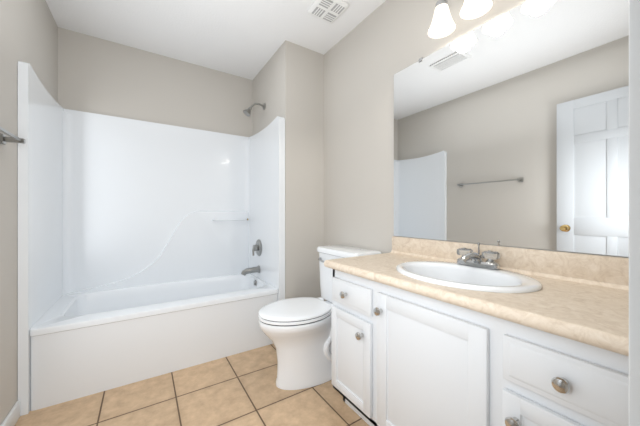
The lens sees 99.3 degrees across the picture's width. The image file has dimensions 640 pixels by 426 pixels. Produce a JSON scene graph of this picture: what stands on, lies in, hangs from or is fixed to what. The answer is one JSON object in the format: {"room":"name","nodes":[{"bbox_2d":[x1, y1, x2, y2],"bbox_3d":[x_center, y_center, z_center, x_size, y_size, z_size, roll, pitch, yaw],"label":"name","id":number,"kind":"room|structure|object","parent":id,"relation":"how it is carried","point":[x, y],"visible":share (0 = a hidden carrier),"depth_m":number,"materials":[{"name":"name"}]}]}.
{"room":"bathroom","nodes":[
{"label":"bathroom","id":0,"kind":"room"},
{"bbox_2d":[15,344,368,425],"bbox_3d":[0.011,1.070,0.717,2.120,0.060,4.630,0,0,-33],"label":"floor","id":1,"kind":"structure","parent":0,"point":[241,389],"depth_m":1.49,"materials":[{"name":"tile"}]},
{"bbox_2d":[18,61,284,415],"bbox_3d":[-1.127,0.128,2.125,1.501,1.825,0.784,0,0,-33],"label":"shower","id":2,"kind":"object","parent":1,"relation":"on","point":[137,239],"visible":0.96,"depth_m":2.12,"materials":[{"name":"white plastic"}]},
{"bbox_2d":[241,239,261,275],"bbox_3d":[-0.644,0.410,2.506,0.171,0.326,0.156,0,0,-33],"label":"faucet","id":3,"kind":"object","parent":2,"relation":"attached to","point":[257,247],"visible":0.98,"depth_m":2.50,"materials":[{"name":"grey metal"}]},
{"bbox_2d":[258,245,381,389],"bbox_3d":[-0.027,0.648,1.783,0.767,0.796,0.476,0,0,-33],"label":"toilet","id":4,"kind":"object","parent":1,"relation":"on","point":[297,331],"visible":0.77,"depth_m":1.63,"materials":[{"name":"white ceramic"}]},
{"bbox_2d":[331,269,628,425],"bbox_3d":[0.561,0.664,1.103,0.533,0.751,1.149,0,0,-33],"label":"vanity cabinet","id":5,"kind":"object","parent":1,"relation":"on","point":[400,357],"visible":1,"depth_m":0.88,"materials":[{"name":"white paint"}]},
{"bbox_2d":[324,236,628,355],"bbox_3d":[0.559,0.218,1.103,0.537,0.140,1.152,0,0,-33],"label":"countertop","id":6,"kind":"structure","parent":5,"relation":"on","point":[582,298],"depth_m":0.90,"materials":[{"name":"beige laminate"}]},
{"bbox_2d":[396,261,541,292],"bbox_3d":[0.559,0.319,1.096,0.422,0.169,0.532,0,0,-33],"label":"sink basin","id":7,"kind":"object","parent":6,"relation":"in","point":[450,274],"visible":0.65,"depth_m":1.10,"materials":[{"name":"white ceramic"}]},
{"bbox_2d":[456,242,499,269],"bbox_3d":[0.649,0.182,1.167,0.156,0.104,0.176,0,0,-33],"label":"sink faucet","id":8,"kind":"object","parent":6,"relation":"on","point":[469,257],"visible":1,"depth_m":1.15,"materials":[{"name":"silver metal"}]},
{"bbox_2d":[46,0,385,79],"bbox_3d":[0.011,-1.430,0.717,2.120,0.060,4.630,0,0,-33],"label":"ceiling","id":9,"kind":"structure","parent":0,"point":[244,38],"depth_m":2.04,"materials":[{"name":"white paint"}]},
{"bbox_2d":[308,0,348,22],"bbox_3d":[0.054,-1.388,1.854,0.216,0.023,0.216,0,0,-33],"label":"ceiling vent","id":10,"kind":"object","parent":9,"relation":"in","point":[330,11],"visible":1,"depth_m":1.84,"materials":[{"name":"white plastic"}]},
{"bbox_2d":[0,0,628,425],"bbox_3d":[0.011,-0.180,0.717,2.120,2.440,4.630,0,0,-33],"label":"wall","id":11,"kind":"structure","parent":0,"point":[334,106],"depth_m":2.13,"materials":[{"name":"grey paint"}]},
{"bbox_2d":[1,401,19,425],"bbox_3d":[-1.002,0.998,0.565,0.013,0.085,1.956,0,0,-33],"label":"baseboard","id":12,"kind":"structure","parent":11,"relation":"attached to","point":[12,417],"depth_m":1.29,"materials":[{"name":"white paint"}]},
{"bbox_2d":[0,126,24,144],"bbox_3d":[-1.242,-0.335,0.991,0.075,0.044,0.655,0,0,-33],"label":"towel rail","id":13,"kind":"object","parent":11,"relation":"attached to","point":[11,138],"visible":1,"depth_m":1.22,"materials":[{"name":"grey metal"}]},
{"bbox_2d":[243,103,265,116],"bbox_3d":[-0.612,-0.966,2.527,0.203,0.152,0.076,0,0,-33],"label":"shower head","id":14,"kind":"object","parent":11,"relation":"attached to","point":[246,112],"visible":0.98,"depth_m":2.50},
{"bbox_2d":[428,0,492,38],"bbox_3d":[0.707,-1.008,1.216,0.168,0.211,0.458,0,0,-33],"label":"sconce","id":15,"kind":"object","parent":11,"relation":"attached to","point":[442,25],"visible":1,"depth_m":1.30,"materials":[{"name":"white glass"}]},
{"bbox_2d":[394,0,628,256],"bbox_3d":[0.742,-0.372,1.307,0.008,1.032,1.003,0,0,-33],"label":"mirror","id":16,"kind":"object","parent":11,"relation":"attached to","point":[511,127],"visible":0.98,"depth_m":1.13,"materials":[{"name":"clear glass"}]},
{"bbox_2d":[629,0,639,425],"bbox_3d":[-0.081,0.010,-0.077,0.779,2.060,0.120,0,0,-33],"label":"door frame","id":17,"kind":"structure","parent":11,"relation":"attached to","point":[634,212],"depth_m":0.18,"materials":[{"name":"white paint"}]}
]}

